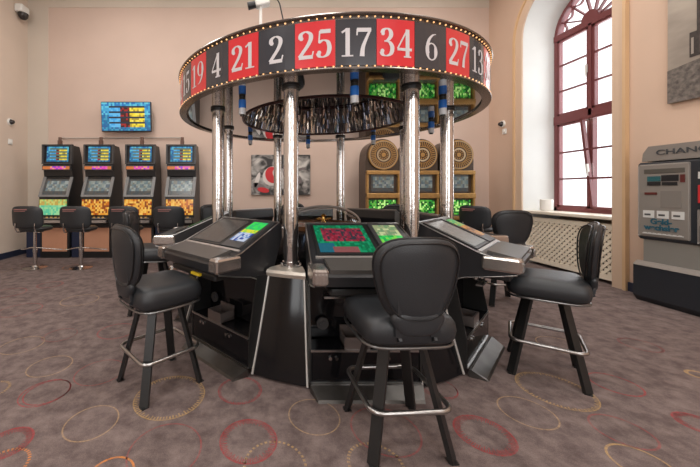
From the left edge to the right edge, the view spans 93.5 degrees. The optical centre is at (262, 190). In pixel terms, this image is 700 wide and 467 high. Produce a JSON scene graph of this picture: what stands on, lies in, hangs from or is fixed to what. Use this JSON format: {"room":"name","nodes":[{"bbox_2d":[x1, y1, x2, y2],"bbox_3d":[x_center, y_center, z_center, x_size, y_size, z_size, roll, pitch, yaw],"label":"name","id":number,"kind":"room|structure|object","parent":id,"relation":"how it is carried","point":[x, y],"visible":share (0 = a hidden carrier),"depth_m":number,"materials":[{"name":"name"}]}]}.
{"room":"games hall","nodes":[
{"label":"games hall","id":0,"kind":"room"},
{"bbox_2d":[0,0,27,253],"bbox_3d":[-4.805,-1.410,1.700,0.150,5.500,9.400,0,0,0],"label":"wall","id":1,"kind":"structure","parent":0,"point":[13,30],"depth_m":6.00,"materials":[{"name":"beige paint"}]},
{"bbox_2d":[7,118,14,124],"bbox_3d":[-4.692,-1.290,5.940,0.075,0.130,0.130,0,0,0],"label":"security camera","id":2,"kind":"object","parent":1,"relation":"attached to","point":[9,121],"visible":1,"depth_m":5.91,"materials":[{"name":"white plastic"}]},
{"bbox_2d":[0,248,25,259],"bbox_3d":[-4.720,1.185,1.700,0.020,0.110,9.400,0,0,0],"label":"baseboard","id":3,"kind":"structure","parent":1,"relation":"attached to","point":[6,255],"depth_m":5.98,"materials":[{"name":"blue"}]},
{"bbox_2d":[14,3,28,19],"bbox_3d":[-4.635,-3.430,6.130,0.190,0.260,0.220,0,0,0],"label":"security camera","id":4,"kind":"object","parent":1,"relation":"attached to","point":[23,11],"visible":1,"depth_m":6.07,"materials":[{"name":"white plastic"}]},
{"bbox_2d":[48,8,488,220],"bbox_3d":[-0.090,-1.410,6.475,9.480,5.500,0.150,0,0,0],"label":"wall","id":5,"kind":"structure","parent":0,"point":[96,56],"depth_m":6.40,"materials":[{"name":"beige paint"}]},
{"bbox_2d":[62,137,180,138],"bbox_3d":[-2.860,-1.065,6.380,2.480,0.030,0.040,0,0,0],"label":"rail","id":6,"kind":"object","parent":5,"relation":"attached to","point":[63,137],"visible":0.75,"depth_m":6.36,"materials":[{"name":"beige"}]},
{"bbox_2d":[101,102,151,131],"bbox_3d":[-2.680,-1.457,6.297,0.980,0.577,0.198,0,0,0],"label":"television","id":7,"kind":"object","parent":5,"relation":"attached to","point":[115,116],"visible":1,"depth_m":6.22,"materials":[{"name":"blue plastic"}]},
{"bbox_2d":[28,0,488,206],"bbox_3d":[-0.090,-1.460,6.397,9.280,5.400,0.006,0,0,0],"label":"trim","id":8,"kind":"structure","parent":5,"relation":"attached to","point":[38,9],"depth_m":6.39,"materials":[{"name":"beige paint"}]},
{"bbox_2d":[251,155,309,194],"bbox_3d":[0.356,-0.323,6.375,1.180,0.805,0.041,0,0,0],"label":"picture","id":9,"kind":"object","parent":5,"relation":"attached to","point":[262,166],"visible":0.7,"depth_m":6.36,"materials":[{"name":"paper"}]},
{"bbox_2d":[0,254,699,466],"bbox_3d":[0.210,1.289,1.700,9.880,0.101,9.400,0,0,0],"label":"floor","id":10,"kind":"structure","parent":0,"point":[63,330],"depth_m":1.89,"materials":[{"name":"carpet"}]},
{"bbox_2d":[26,232,39,256],"bbox_3d":[-4.282,0.940,6.150,0.275,0.600,0.440,0,0,0],"label":"base cabinet","id":11,"kind":"object","parent":10,"relation":"on","point":[29,235],"visible":0.21,"depth_m":5.93,"materials":[{"name":"blue laminate"}]},
{"bbox_2d":[12,206,62,270],"bbox_3d":[-3.670,0.736,5.103,0.692,1.008,0.495,0,0,0],"label":"bar stool","id":12,"kind":"object","parent":10,"relation":"on","point":[24,218],"visible":1,"depth_m":4.92,"materials":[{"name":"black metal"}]},
{"bbox_2d":[38,137,82,257],"bbox_3d":[-3.860,0.110,6.039,0.564,2.260,0.642,0,0,0],"label":"machine","id":13,"kind":"object","parent":10,"relation":"on","point":[62,183],"visible":0.87,"depth_m":5.93,"materials":[{"name":"black"}]},
{"bbox_2d":[58,137,62,143],"bbox_3d":[-3.860,-0.940,6.050,0.060,0.160,0.060,0,0,0],"label":"light","id":14,"kind":"object","parent":13,"relation":"on","point":[60,141],"depth_m":6.02,"materials":[{"name":"brown"}]},
{"bbox_2d":[72,232,78,256],"bbox_3d":[-3.470,0.940,6.150,0.210,0.600,0.440,0,0,0],"label":"base cabinet","id":15,"kind":"object","parent":10,"relation":"on","point":[75,235],"visible":0.17,"depth_m":5.93,"materials":[{"name":"blue laminate"}]},
{"bbox_2d":[59,206,106,270],"bbox_3d":[-2.929,0.736,5.103,0.692,1.008,0.495,0,0,-2],"label":"bar stool","id":16,"kind":"object","parent":10,"relation":"on","point":[72,218],"visible":1,"depth_m":4.92,"materials":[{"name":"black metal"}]},
{"bbox_2d":[80,137,121,257],"bbox_3d":[-3.080,0.110,6.039,0.564,2.260,0.642,0,0,0],"label":"machine","id":17,"kind":"object","parent":10,"relation":"on","point":[102,185],"visible":0.84,"depth_m":5.93,"materials":[{"name":"black"}]},
{"bbox_2d":[108,206,143,229],"bbox_3d":[-2.181,0.736,5.123,0.692,1.008,0.495,0,0,2],"label":"bar stool","id":18,"kind":"object","parent":10,"relation":"on","point":[115,213],"visible":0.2,"depth_m":4.92,"materials":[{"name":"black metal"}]},
{"bbox_2d":[123,137,160,242],"bbox_3d":[-2.300,0.110,6.039,0.564,2.260,0.642,0,0,0],"label":"machine","id":19,"kind":"object","parent":10,"relation":"on","point":[142,189],"visible":0.78,"depth_m":5.95,"materials":[{"name":"black"}]},
{"bbox_2d":[123,210,168,316],"bbox_3d":[-1.195,0.720,3.357,0.502,1.040,0.450,0,0,-6],"label":"stool","id":20,"kind":"object","parent":10,"relation":"on","point":[131,219],"visible":0.3,"depth_m":3.21,"materials":[{"name":"black leather"}]},
{"bbox_2d":[110,224,203,410],"bbox_3d":[-0.700,0.720,2.056,0.502,1.040,0.450,0,0,-44],"label":"stool","id":21,"kind":"object","parent":10,"relation":"on","point":[152,294],"visible":1,"depth_m":1.91,"materials":[{"name":"black leather"}]},
{"bbox_2d":[153,206,184,269],"bbox_3d":[-1.470,0.736,5.103,0.692,1.008,0.495,0,0,-1],"label":"bar stool","id":22,"kind":"object","parent":10,"relation":"on","point":[165,218],"visible":0.59,"depth_m":4.90,"materials":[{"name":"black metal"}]},
{"bbox_2d":[165,137,199,225],"bbox_3d":[-1.535,0.110,6.039,0.564,2.260,0.642,0,0,0],"label":"machine","id":23,"kind":"object","parent":10,"relation":"on","point":[182,189],"visible":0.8,"depth_m":5.96,"materials":[{"name":"black"}]},
{"bbox_2d":[153,211,228,321],"bbox_3d":[-0.709,0.733,3.343,0.650,1.014,0.744,0,0,0],"label":"terminal","id":24,"kind":"object","parent":10,"relation":"on","point":[175,235],"visible":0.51,"depth_m":3.00,"materials":[{"name":"black plastic"}]},
{"bbox_2d":[200,204,211,220],"bbox_3d":[-0.645,0.720,4.625,0.450,1.040,0.502,0,0,-45],"label":"stool","id":25,"kind":"object","parent":10,"relation":"on","point":[206,210],"visible":0.12,"depth_m":4.68,"materials":[{"name":"black leather"}]},
{"bbox_2d":[158,217,281,381],"bbox_3d":[-0.316,0.733,2.392,0.744,1.014,0.650,0,0,45],"label":"terminal","id":26,"kind":"object","parent":10,"relation":"on","point":[231,257],"visible":0.98,"depth_m":2.30,"materials":[{"name":"black plastic"}]},
{"bbox_2d":[208,300,233,323],"bbox_3d":[-0.323,0.931,2.455,0.160,0.103,0.132,0,0,45],"label":"tray","id":27,"kind":"object","parent":26,"relation":"on","point":[223,313],"depth_m":2.42,"materials":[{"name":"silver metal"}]},
{"bbox_2d":[233,208,273,220],"bbox_3d":[-0.316,0.733,4.294,0.744,1.014,0.650,0,0,-45],"label":"terminal","id":28,"kind":"object","parent":10,"relation":"on","point":[257,213],"visible":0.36,"depth_m":4.07,"materials":[{"name":"black plastic"}]},
{"bbox_2d":[282,203,303,214],"bbox_3d":[0.500,0.720,5.155,0.450,1.040,0.502,0,0,0],"label":"stool","id":29,"kind":"object","parent":10,"relation":"on","point":[299,204],"visible":0.07,"depth_m":5.33,"materials":[{"name":"black leather"}]},
{"bbox_2d":[282,207,332,224],"bbox_3d":[0.636,0.733,4.688,0.744,1.014,0.650,0,0,0],"label":"terminal","id":30,"kind":"object","parent":10,"relation":"on","point":[313,213],"visible":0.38,"depth_m":4.37,"materials":[{"name":"black plastic"}]},
{"bbox_2d":[178,11,492,387],"bbox_3d":[0.620,0.071,3.343,2.915,2.337,2.915,0,0,-21],"label":"machine","id":31,"kind":"object","parent":10,"relation":"on","point":[338,77],"visible":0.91,"depth_m":2.24,"materials":[{"name":"metal"}]},
{"bbox_2d":[247,0,283,23],"bbox_3d":[0.026,-1.354,2.660,0.320,0.576,0.070,0,0,0],"label":"security camera","id":32,"kind":"object","parent":31,"relation":"on","point":[259,5],"visible":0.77,"depth_m":2.65,"materials":[{"name":"white plastic"}]},
{"bbox_2d":[244,99,402,133],"bbox_3d":[0.634,-0.915,3.344,1.688,0.334,1.689,0,0,0],"label":"curtain","id":33,"kind":"object","parent":31,"relation":"hanging from","point":[263,116],"depth_m":3.95,"materials":[{"name":"silver metal"}]},
{"bbox_2d":[273,98,376,107],"bbox_3d":[0.636,-1.091,3.343,1.730,0.012,1.730,0,0,0],"label":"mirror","id":34,"kind":"object","parent":31,"relation":"on","point":[318,102],"depth_m":3.94,"materials":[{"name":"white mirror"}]},
{"bbox_2d":[298,219,358,230],"bbox_3d":[0.636,0.360,3.343,0.840,0.050,0.840,0,0,0],"label":"bowl","id":35,"kind":"object","parent":31,"relation":"on","point":[301,223],"depth_m":3.62,"materials":[{"name":"brown wood"}]},
{"bbox_2d":[305,223,425,403],"bbox_3d":[0.636,0.733,1.998,0.744,1.014,0.650,0,0,0],"label":"terminal","id":36,"kind":"object","parent":10,"relation":"on","point":[338,255],"visible":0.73,"depth_m":1.97,"materials":[{"name":"black plastic"}]},
{"bbox_2d":[339,324,369,349],"bbox_3d":[0.586,0.931,2.037,0.160,0.103,0.132,0,0,0],"label":"tray","id":37,"kind":"object","parent":36,"relation":"on","point":[348,340],"depth_m":2.00,"materials":[{"name":"silver metal"}]},
{"bbox_2d":[346,208,399,224],"bbox_3d":[1.587,0.733,4.294,0.744,1.014,0.650,0,0,45],"label":"terminal","id":38,"kind":"object","parent":10,"relation":"on","point":[366,215],"visible":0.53,"depth_m":4.02,"materials":[{"name":"black plastic"}]},
{"bbox_2d":[359,139,399,208],"bbox_3d":[2.130,0.155,5.785,0.600,2.170,0.570,0,0,0],"label":"machine","id":39,"kind":"object","parent":10,"relation":"on","point":[379,173],"visible":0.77,"depth_m":5.67,"materials":[{"name":"brown wood"}]},
{"bbox_2d":[383,204,399,212],"bbox_3d":[1.884,0.720,4.686,0.450,1.040,0.502,0,0,43],"label":"stool","id":40,"kind":"object","parent":10,"relation":"on","point":[390,206],"visible":0.05,"depth_m":4.84,"materials":[{"name":"black leather"}]},
{"bbox_2d":[343,237,459,466],"bbox_3d":[0.674,0.720,1.595,0.450,1.040,0.502,0,0,-3],"label":"stool","id":41,"kind":"object","parent":10,"relation":"on","point":[415,279],"visible":0.99,"depth_m":1.41,"materials":[{"name":"black leather"}]},
{"bbox_2d":[398,139,439,213],"bbox_3d":[2.820,0.155,5.785,0.600,2.170,0.570,0,0,0],"label":"machine","id":42,"kind":"object","parent":10,"relation":"on","point":[429,195],"visible":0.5,"depth_m":5.64,"materials":[{"name":"brown wood"}]},
{"bbox_2d":[435,139,475,221],"bbox_3d":[3.460,0.155,5.785,0.600,2.170,0.570,0,0,0],"label":"machine","id":43,"kind":"object","parent":10,"relation":"on","point":[464,173],"visible":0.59,"depth_m":5.62,"materials":[{"name":"brown wood"}]},
{"bbox_2d":[419,212,508,241],"bbox_3d":[1.981,0.733,3.343,0.650,1.014,0.744,0,0,0],"label":"terminal","id":44,"kind":"object","parent":10,"relation":"on","point":[423,216],"visible":0.13,"depth_m":3.07,"materials":[{"name":"black plastic"}]},
{"bbox_2d":[459,205,492,232],"bbox_3d":[3.485,0.736,5.112,0.495,1.008,0.692,0,0,-27],"label":"bar stool","id":45,"kind":"object","parent":10,"relation":"on","point":[479,218],"visible":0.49,"depth_m":4.96,"materials":[{"name":"black leather"}]},
{"bbox_2d":[419,217,535,381],"bbox_3d":[1.587,0.733,2.392,0.744,1.014,0.650,0,0,-45],"label":"terminal","id":46,"kind":"object","parent":10,"relation":"on","point":[481,255],"visible":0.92,"depth_m":2.23,"materials":[{"name":"black plastic"}]},
{"bbox_2d":[460,304,478,327],"bbox_3d":[1.524,0.931,2.384,0.132,0.103,0.160,0,0,45],"label":"tray","id":47,"kind":"object","parent":46,"relation":"on","point":[470,317],"depth_m":2.32,"materials":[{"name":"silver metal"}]},
{"bbox_2d":[481,210,532,308],"bbox_3d":[2.665,0.720,3.546,0.450,1.040,0.502,0,0,8],"label":"stool","id":48,"kind":"object","parent":10,"relation":"on","point":[517,225],"visible":0.44,"depth_m":3.33,"materials":[{"name":"black leather"}]},
{"bbox_2d":[506,221,605,396],"bbox_3d":[1.978,0.720,2.179,0.502,1.040,0.450,0,0,38],"label":"stool","id":49,"kind":"object","parent":10,"relation":"on","point":[564,289],"visible":0.98,"depth_m":2.05,"materials":[{"name":"black leather"}]},
{"bbox_2d":[540,222,611,281],"bbox_3d":[4.800,0.880,4.852,0.100,0.720,1.224,0,0,0],"label":"radiator","id":50,"kind":"object","parent":10,"relation":"on","point":[540,222],"visible":0.02,"depth_m":4.97,"materials":[{"name":"grey"}]},
{"bbox_2d":[633,141,699,316],"bbox_3d":[4.397,0.372,3.180,0.285,1.735,0.960,0,0,0],"label":"machine","id":51,"kind":"object","parent":10,"relation":"on","point":[668,275],"visible":1,"depth_m":3.35,"materials":[{"name":"grey metal"}]},
{"bbox_2d":[642,232,683,237],"bbox_3d":[4.287,0.468,3.415,0.010,0.015,0.350,0,0,0],"label":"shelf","id":52,"kind":"object","parent":51,"relation":"attached to","point":[653,234],"depth_m":3.40,"materials":[{"name":"grey metal"}]},
{"bbox_2d":[489,0,699,282],"bbox_3d":[4.945,-1.410,1.700,0.790,5.500,9.400,0,0,0],"label":"wall","id":53,"kind":"structure","parent":0,"point":[653,121],"depth_m":3.88,"materials":[{"name":"paint"}]},
{"bbox_2d":[498,121,505,126],"bbox_3d":[4.513,-1.270,6.030,0.075,0.130,0.130,0,0,0],"label":"security camera","id":54,"kind":"object","parent":53,"relation":"attached to","point":[501,123],"visible":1,"depth_m":6.00,"materials":[{"name":"white plastic"}]},
{"bbox_2d":[523,0,569,262],"bbox_3d":[4.835,-1.073,4.845,0.570,4.625,1.450,0,0,0],"label":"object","id":55,"kind":"structure","parent":53,"relation":"attached to","point":[543,16],"depth_m":5.51,"materials":[{"name":"white paint"}]},
{"bbox_2d":[524,210,611,219],"bbox_3d":[4.810,0.357,4.845,0.580,0.045,1.442,0,0,0],"label":"windowsill","id":56,"kind":"structure","parent":53,"relation":"attached to","point":[556,213],"depth_m":4.74,"materials":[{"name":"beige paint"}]},
{"bbox_2d":[540,199,553,210],"bbox_3d":[4.700,0.237,5.270,0.170,0.195,0.170,0,0,0],"label":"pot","id":57,"kind":"object","parent":56,"relation":"on","point":[545,204],"visible":0.95,"depth_m":5.21,"materials":[{"name":"white ceramic"}]},
{"bbox_2d":[526,217,611,280],"bbox_3d":[4.610,0.815,4.845,0.024,0.750,1.430,0,0,0],"label":"radiator cover","id":58,"kind":"object","parent":53,"relation":"attached to","point":[550,222],"visible":0.5,"depth_m":4.90,"materials":[{"name":"beige paint"}]},
{"bbox_2d":[512,0,628,290],"bbox_3d":[4.525,-1.157,4.845,0.050,4.795,1.790,0,0,0],"label":"trim","id":59,"kind":"structure","parent":53,"relation":"attached to","point":[620,8],"depth_m":4.07,"materials":[{"name":"beige"}]},
{"bbox_2d":[554,0,611,213],"bbox_3d":[4.948,-1.420,4.850,0.284,3.520,1.200,0,0,0],"label":"window","id":60,"kind":"structure","parent":53,"relation":"in","point":[592,18],"depth_m":4.91,"materials":[{"name":"red paint"}]},
{"bbox_2d":[628,282,632,291],"bbox_3d":[4.540,1.185,1.700,0.020,0.110,9.400,0,0,0],"label":"baseboard","id":61,"kind":"structure","parent":53,"relation":"attached to","point":[630,285],"depth_m":3.92,"materials":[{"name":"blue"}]},
{"bbox_2d":[667,0,699,103],"bbox_3d":[4.524,-1.720,2.938,0.043,1.500,1.217,0,0,0],"label":"picture","id":62,"kind":"object","parent":53,"relation":"attached to","point":[683,73],"visible":1,"depth_m":3.41,"materials":[{"name":"grey paper"}]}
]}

